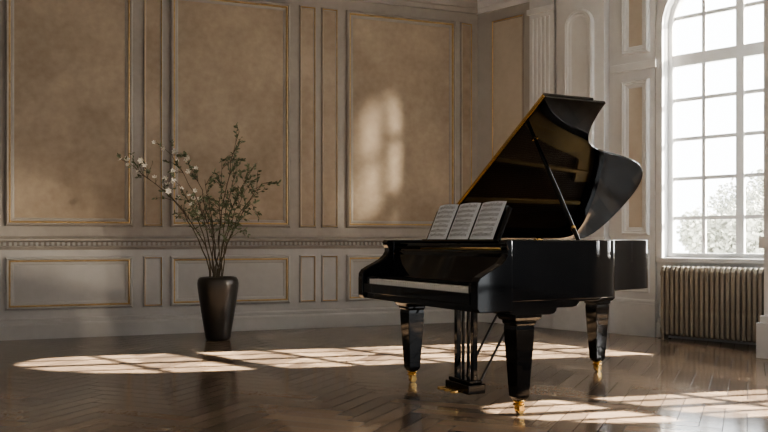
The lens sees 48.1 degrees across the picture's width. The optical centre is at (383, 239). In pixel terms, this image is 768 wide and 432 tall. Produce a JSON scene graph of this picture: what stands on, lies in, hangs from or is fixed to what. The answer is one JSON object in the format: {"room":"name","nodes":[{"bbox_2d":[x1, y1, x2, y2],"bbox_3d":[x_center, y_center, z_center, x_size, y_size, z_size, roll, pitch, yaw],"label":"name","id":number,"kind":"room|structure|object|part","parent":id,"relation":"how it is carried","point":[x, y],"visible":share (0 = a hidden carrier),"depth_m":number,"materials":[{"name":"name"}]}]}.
{"room":"music room","nodes":[
{"label":"music room","id":0,"kind":"room"},
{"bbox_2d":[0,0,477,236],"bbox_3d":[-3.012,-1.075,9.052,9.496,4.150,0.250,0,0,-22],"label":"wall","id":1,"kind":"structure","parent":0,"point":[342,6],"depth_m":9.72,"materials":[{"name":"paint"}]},
{"bbox_2d":[5,0,132,226],"bbox_3d":[-3.211,-1.400,8.815,1.235,2.520,0.040,0,0,-22],"label":"wall panel","id":2,"kind":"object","parent":1,"relation":"attached to","point":[69,63],"depth_m":8.82,"materials":[{"name":"paint"}]},
{"bbox_2d":[5,256,132,310],"bbox_3d":[-3.211,0.440,8.815,1.235,0.540,0.040,0,0,-22],"label":"trim","id":3,"kind":"structure","parent":1,"relation":"attached to","point":[31,283],"depth_m":8.81,"materials":[{"name":"paint"}]},
{"bbox_2d":[143,0,162,226],"bbox_3d":[-2.451,-1.400,9.131,0.207,2.520,0.022,0,0,-22],"label":"trim","id":4,"kind":"structure","parent":1,"relation":"attached to","point":[152,9],"depth_m":9.13,"materials":[{"name":"paint"}]},
{"bbox_2d":[143,256,162,306],"bbox_3d":[-2.451,0.440,9.131,0.207,0.540,0.022,0,0,-22],"label":"trim","id":5,"kind":"structure","parent":1,"relation":"attached to","point":[152,265],"depth_m":9.13,"materials":[{"name":"paint"}]},
{"bbox_2d":[0,249,398,318],"bbox_3d":[-3.013,0.540,8.920,8.996,0.920,0.013,0,0,-22],"label":"trim","id":6,"kind":"structure","parent":1,"relation":"attached to","point":[137,309],"depth_m":9.24,"materials":[{"name":"paint"}]},
{"bbox_2d":[0,236,426,249],"bbox_3d":[-3.003,0.030,8.896,8.996,0.140,0.085,0,0,-22],"label":"trim","id":7,"kind":"structure","parent":1,"relation":"attached to","point":[7,239],"depth_m":9.16,"materials":[{"name":"paint"}]},
{"bbox_2d":[170,0,289,227],"bbox_3d":[-1.669,-1.400,9.437,1.327,2.520,0.040,0,0,-22],"label":"wall panel","id":8,"kind":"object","parent":1,"relation":"attached to","point":[230,59],"depth_m":9.44,"materials":[{"name":"paint"}]},
{"bbox_2d":[170,255,289,305],"bbox_3d":[-1.669,0.440,9.437,1.327,0.540,0.040,0,0,-22],"label":"trim","id":9,"kind":"structure","parent":1,"relation":"attached to","point":[262,279],"depth_m":9.49,"materials":[{"name":"paint"}]},
{"bbox_2d":[0,306,477,340],"bbox_3d":[-3.006,0.895,8.903,8.996,0.210,0.070,0,0,-22],"label":"baseboard","id":10,"kind":"structure","parent":1,"relation":"attached to","point":[97,326],"depth_m":9.24,"materials":[{"name":"paint"}]},
{"bbox_2d":[299,5,315,227],"bbox_3d":[-0.866,-1.400,9.771,0.201,2.520,0.022,0,0,-22],"label":"trim","id":11,"kind":"structure","parent":1,"relation":"attached to","point":[307,14],"depth_m":9.77,"materials":[{"name":"paint"}]},
{"bbox_2d":[299,255,315,302],"bbox_3d":[-0.866,0.440,9.771,0.201,0.540,0.022,0,0,-22],"label":"trim","id":12,"kind":"structure","parent":1,"relation":"attached to","point":[307,263],"depth_m":9.77,"materials":[{"name":"paint"}]},
{"bbox_2d":[321,8,337,227],"bbox_3d":[-0.622,-1.400,9.869,0.205,2.520,0.022,0,0,-22],"label":"trim","id":13,"kind":"structure","parent":1,"relation":"attached to","point":[329,17],"depth_m":9.87,"materials":[{"name":"paint"}]},
{"bbox_2d":[321,255,337,301],"bbox_3d":[-0.622,0.440,9.869,0.205,0.540,0.022,0,0,-22],"label":"trim","id":14,"kind":"structure","parent":1,"relation":"attached to","point":[329,263],"depth_m":9.87,"materials":[{"name":"paint"}]},
{"bbox_2d":[346,254,382,300],"bbox_3d":[0.220,0.440,10.199,1.407,0.540,0.040,0,0,-22],"label":"trim","id":15,"kind":"structure","parent":1,"relation":"attached to","point":[354,264],"depth_m":9.98,"materials":[{"name":"paint"}]},
{"bbox_2d":[346,10,455,227],"bbox_3d":[0.220,-1.400,10.199,1.407,2.520,0.040,0,0,-22],"label":"wall panel","id":16,"kind":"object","parent":1,"relation":"attached to","point":[401,70],"depth_m":10.19,"materials":[{"name":"paint"}]},
{"bbox_2d":[352,0,477,13],"bbox_3d":[-2.940,-2.965,8.806,9.046,0.370,0.300,0,0,-22],"label":"trim","id":17,"kind":"structure","parent":1,"relation":"attached to","point":[462,6],"depth_m":10.35,"materials":[{"name":"paint"}]},
{"bbox_2d":[460,22,471,198],"bbox_3d":[1.009,-1.400,10.527,0.165,2.520,0.022,0,0,-22],"label":"trim","id":18,"kind":"structure","parent":1,"relation":"attached to","point":[465,28],"depth_m":10.53,"materials":[{"name":"paint"}]},
{"bbox_2d":[0,322,767,431],"bbox_3d":[3.230,1.001,3.887,21.346,0.004,13.849,0,0,0],"label":"floor","id":19,"kind":"structure","parent":0,"point":[332,379],"depth_m":6.04,"materials":[{"name":"brown wood"}]},
{"bbox_2d":[197,276,238,340],"bbox_3d":[-1.660,0.684,8.600,0.408,0.632,0.408,0,0,0],"label":"vase","id":20,"kind":"object","parent":19,"relation":"on","point":[217,296],"visible":0.99,"depth_m":8.46,"materials":[{"name":"black ceramic"}]},
{"bbox_2d":[116,122,280,277],"bbox_3d":[-1.877,-0.168,8.626,1.663,2.027,0.735,0,0,0],"label":"flowering branches","id":21,"kind":"object","parent":20,"relation":"in","point":[216,271],"visible":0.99,"depth_m":8.61,"materials":[{"name":"green plant"}]},
{"bbox_3d":[-2.149,-0.022,8.682,1.092,1.736,0.285,0,0,0],"label":"stem","id":22,"kind":"part","parent":21,"relation":"part of","materials":[{"name":"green plant"}]},
{"bbox_3d":[-2.082,0.039,8.557,0.916,1.615,0.282,0,0,-24],"label":"stem","id":23,"kind":"part","parent":21,"relation":"part of","materials":[{"name":"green plant"}]},
{"bbox_3d":[-1.978,-0.077,8.707,0.710,1.847,0.329,0,0,0],"label":"stem","id":24,"kind":"part","parent":21,"relation":"part of","materials":[{"name":"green plant"}]},
{"bbox_3d":[-1.875,0.085,8.550,0.465,1.524,0.360,0,0,0],"label":"stem","id":25,"kind":"part","parent":21,"relation":"part of","materials":[{"name":"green plant"}]},
{"bbox_3d":[-1.859,-0.027,8.688,0.378,1.745,0.386,0,0,-36],"label":"stem","id":26,"kind":"part","parent":21,"relation":"part of","materials":[{"name":"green plant"}]},
{"bbox_3d":[-1.744,0.201,8.723,0.336,1.289,0.229,0,0,15],"label":"stem","id":27,"kind":"part","parent":21,"relation":"part of","materials":[{"name":"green plant"}]},
{"bbox_3d":[-1.756,0.095,8.507,0.333,1.502,0.279,0,0,0],"label":"stem","id":28,"kind":"part","parent":21,"relation":"part of","materials":[{"name":"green plant"}]},
{"bbox_3d":[-1.617,-0.003,8.722,0.164,1.699,0.500,0,0,35],"label":"stem","id":29,"kind":"part","parent":21,"relation":"part of","materials":[{"name":"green plant"}]},
{"bbox_3d":[-1.585,-0.022,8.637,0.281,1.736,0.350,0,0,-45],"label":"stem","id":30,"kind":"part","parent":21,"relation":"part of","materials":[{"name":"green plant"}]},
{"bbox_3d":[-1.614,-0.154,8.649,0.407,1.999,0.147,0,0,12],"label":"stem","id":31,"kind":"part","parent":21,"relation":"part of","materials":[{"name":"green plant"}]},
{"bbox_3d":[-1.470,0.033,8.583,0.427,1.626,0.178,0,0,-27],"label":"stem","id":32,"kind":"part","parent":21,"relation":"part of","materials":[{"name":"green plant"}]},
{"bbox_3d":[-1.443,0.215,8.470,0.448,1.262,0.261,0,0,0],"label":"stem","id":33,"kind":"part","parent":21,"relation":"part of","materials":[{"name":"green plant"}]},
{"bbox_3d":[-1.502,0.109,8.742,0.408,1.473,0.213,0,0,-28],"label":"stem","id":34,"kind":"part","parent":21,"relation":"part of","materials":[{"name":"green plant"}]},
{"bbox_3d":[-1.378,0.073,8.699,0.607,1.544,0.310,0,0,0],"label":"stem","id":35,"kind":"part","parent":21,"relation":"part of","materials":[{"name":"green plant"}]},
{"bbox_2d":[358,93,647,413],"bbox_3d":[1.080,0.060,5.822,2.080,1.879,1.506,0,0,-28],"label":"grand piano","id":36,"kind":"object","parent":19,"relation":"on","point":[553,182],"visible":0.98,"depth_m":5.51,"materials":[{"name":"paint"}]},
{"bbox_3d":[-0.060,0.200,6.012,0.235,0.400,0.070,0,0,-28],"label":"arm","id":37,"kind":"part","parent":36,"relation":"part of","materials":[{"name":"paint"}]},
{"bbox_3d":[0.198,0.658,6.054,0.185,0.520,0.185,0,0,-28],"label":"leg","id":38,"kind":"part","parent":36,"relation":"part of","materials":[{"name":"paint"}]},
{"bbox_2d":[428,204,458,238],"bbox_3d":[0.388,-0.118,5.766,0.119,0.243,0.249,0,0,-26],"label":"sheet","id":39,"kind":"object","parent":36,"relation":"on","point":[442,223],"visible":1,"depth_m":5.74,"materials":[{"name":"paper"}]},
{"bbox_2d":[398,243,499,247],"bbox_3d":[0.500,0.034,5.507,0.210,0.023,1.340,0,0,-28],"label":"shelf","id":40,"kind":"object","parent":36,"relation":"attached to","point":[400,245],"depth_m":5.47,"materials":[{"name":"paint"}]},
{"bbox_3d":[0.473,0.652,5.527,0.032,0.445,0.032,0,0,-28],"label":"lyre post","id":41,"kind":"part","parent":36,"relation":"part of","materials":[{"name":"paint"}]},
{"bbox_3d":[1.148,0.060,5.839,1.706,0.050,1.371,0,0,-28],"label":"iron plate","id":42,"kind":"part","parent":36,"relation":"part of","materials":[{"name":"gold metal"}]},
{"bbox_3d":[0.503,0.652,5.469,0.016,0.445,0.016,0,0,-28],"label":"lyre post","id":43,"kind":"part","parent":36,"relation":"part of","materials":[{"name":"paint"}]},
{"bbox_2d":[447,203,480,238],"bbox_3d":[0.507,-0.118,5.536,0.119,0.243,0.257,0,0,-26],"label":"sheet","id":44,"kind":"object","parent":36,"relation":"on","point":[466,215],"visible":1,"depth_m":5.51,"materials":[{"name":"paper"}]},
{"bbox_3d":[0.531,0.652,5.416,0.016,0.445,0.016,0,0,-28],"label":"lyre post","id":45,"kind":"part","parent":36,"relation":"part of","materials":[{"name":"paint"}]},
{"bbox_3d":[0.561,0.652,5.358,0.032,0.445,0.032,0,0,-28],"label":"lyre post","id":46,"kind":"part","parent":36,"relation":"part of","materials":[{"name":"paint"}]},
{"bbox_3d":[0.677,0.613,5.622,0.363,0.563,0.015,0,0,-28],"label":"brace rod","id":47,"kind":"part","parent":36,"relation":"part of","materials":[{"name":"black metal"}]},
{"bbox_2d":[469,201,506,238],"bbox_3d":[0.632,-0.118,5.298,0.119,0.243,0.269,0,0,-26],"label":"sheet","id":48,"kind":"object","parent":36,"relation":"on","point":[489,216],"visible":1,"depth_m":5.27,"materials":[{"name":"paper"}]},
{"bbox_3d":[0.595,0.200,4.759,0.235,0.400,0.070,0,0,-28],"label":"arm","id":49,"kind":"part","parent":36,"relation":"part of","materials":[{"name":"paint"}]},
{"bbox_3d":[0.756,0.613,5.471,0.363,0.563,0.015,0,0,-28],"label":"brace rod","id":50,"kind":"part","parent":36,"relation":"part of","materials":[{"name":"black metal"}]},
{"bbox_3d":[0.776,0.658,4.946,0.185,0.520,0.185,0,0,-28],"label":"leg","id":51,"kind":"part","parent":36,"relation":"part of","materials":[{"name":"paint"}]},
{"bbox_3d":[1.312,-0.435,6.043,1.465,0.856,1.307,0,0,-28],"label":"lid","id":52,"kind":"part","parent":36,"relation":"part of","materials":[{"name":"paint"}]},
{"bbox_3d":[1.622,0.628,6.545,0.185,0.580,0.185,0,0,-28],"label":"leg","id":53,"kind":"part","parent":36,"relation":"part of","materials":[{"name":"paint"}]},
{"bbox_2d":[660,265,763,342],"bbox_3d":[3.202,0.628,8.289,0.120,0.743,1.140,0,0,-44],"label":"radiator","id":54,"kind":"object","parent":19,"relation":"on","point":[723,303],"visible":0.92,"depth_m":8.27,"materials":[{"name":"metal"}]},
{"bbox_2d":[756,0,767,358],"bbox_3d":[3.667,-1.075,7.415,0.920,4.150,0.540,0,0,-44],"label":"wall pier","id":55,"kind":"object","parent":19,"relation":"on","point":[762,326],"visible":1,"depth_m":7.28,"materials":[{"name":"paint"}]},
{"bbox_2d":[477,0,528,13],"bbox_3d":[5.425,-2.965,6.064,0.300,0.370,12.549,0,0,-44],"label":"trim","id":56,"kind":"structure","parent":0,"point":[484,6],"depth_m":10.36,"materials":[{"name":"paint"}]},
{"bbox_2d":[609,0,763,344],"bbox_3d":[7.426,-1.075,4.351,0.200,4.150,18.298,0,0,-44],"label":"wall","id":57,"kind":"structure","parent":0,"point":[611,2],"depth_m":8.88,"materials":[{"name":"paint"}]},
{"bbox_2d":[478,2,528,175],"bbox_3d":[1.442,-1.025,10.316,0.014,4.050,0.800,0,0,-44],"label":"trim","id":58,"kind":"structure","parent":57,"relation":"attached to","point":[485,20],"depth_m":10.49,"materials":[{"name":"paint"}]},
{"bbox_2d":[492,14,523,157],"bbox_3d":[1.474,-1.400,10.264,0.022,2.520,0.480,0,0,-44],"label":"trim","id":59,"kind":"structure","parent":57,"relation":"attached to","point":[507,33],"depth_m":10.28,"materials":[{"name":"paint"}]},
{"bbox_2d":[527,0,555,328],"bbox_3d":[1.821,-0.900,9.862,0.130,3.800,0.400,0,0,-44],"label":"trim","id":60,"kind":"structure","parent":57,"relation":"attached to","point":[541,13],"depth_m":9.83,"materials":[{"name":"paint"}]},
{"bbox_2d":[478,313,660,336],"bbox_3d":[2.003,0.895,9.718,0.070,0.210,2.440,0,0,-44],"label":"baseboard","id":61,"kind":"structure","parent":57,"relation":"attached to","point":[482,317],"depth_m":10.38,"materials":[{"name":"paint"}]},
{"bbox_2d":[564,9,593,145],"bbox_3d":[2.135,-1.343,9.434,0.040,2.385,0.370,0,0,-44],"label":"trim","id":62,"kind":"structure","parent":57,"relation":"attached to","point":[579,25],"depth_m":9.43,"materials":[{"name":"paint"}]},
{"bbox_2d":[552,0,610,332],"bbox_3d":[2.178,-0.900,9.476,0.160,3.800,0.670,0,0,-44],"label":"trim","id":63,"kind":"structure","parent":57,"relation":"attached to","point":[564,318],"depth_m":9.31,"materials":[{"name":"paint"}]},
{"bbox_2d":[609,0,658,336],"bbox_3d":[2.633,-0.900,9.055,0.100,3.800,0.530,0,0,-44],"label":"trim","id":64,"kind":"structure","parent":57,"relation":"attached to","point":[630,313],"depth_m":8.98,"materials":[{"name":"paint"}]},
{"bbox_2d":[621,78,649,234],"bbox_3d":[2.629,-0.865,9.016,0.040,1.630,0.320,0,0,-44],"label":"trim","id":65,"kind":"structure","parent":57,"relation":"attached to","point":[635,94],"depth_m":9.01,"materials":[{"name":"paint"}]},
{"bbox_2d":[621,0,649,56],"bbox_3d":[2.629,-2.305,9.016,0.040,0.710,0.320,0,0,-44],"label":"trim","id":66,"kind":"structure","parent":57,"relation":"attached to","point":[635,14],"depth_m":9.02,"materials":[{"name":"paint"}]},
{"bbox_2d":[622,250,649,292],"bbox_3d":[2.636,0.325,9.022,0.022,0.450,0.320,0,0,-44],"label":"trim","id":67,"kind":"structure","parent":57,"relation":"attached to","point":[646,290],"depth_m":8.91,"materials":[{"name":"paint"}]},
{"bbox_2d":[656,0,763,264],"bbox_3d":[3.408,-1.309,8.372,0.210,3.078,1.550,0,0,-44],"label":"window","id":68,"kind":"structure","parent":57,"relation":"in","point":[742,50],"depth_m":8.66,"materials":[{"name":"paint"}]},
{"bbox_3d":[3.271,-1.334,8.422,0.055,3.028,1.286,0,0,-44],"label":"casing","id":69,"kind":"part","parent":68,"relation":"part of","materials":[{"name":"paint"}]},
{"bbox_3d":[3.321,0.205,8.410,0.140,0.050,1.355,0,0,-44],"label":"sill","id":70,"kind":"part","parent":68,"relation":"part of","materials":[{"name":"paint"}]},
{"label":"outside","id":71,"kind":"structure","parent":0,"visible":0},
{"label":"ground","id":72,"kind":"structure","parent":71,"visible":0},
{"bbox_2d":[676,205,763,253],"bbox_3d":[8.324,0.376,20.988,2.372,2.459,2.000,0,0,0],"label":"tree","id":73,"kind":"object","parent":72,"relation":"on","point":[721,233],"visible":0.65,"depth_m":20.58,"materials":[{"name":"green plant"}]},
{"bbox_2d":[707,169,763,215],"bbox_3d":[14.018,-0.819,31.922,4.855,4.848,3.161,0,0,-32],"label":"tree","id":74,"kind":"object","parent":72,"relation":"on","point":[759,198],"visible":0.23,"depth_m":31.66,"materials":[{"name":"green plant"}]}
]}

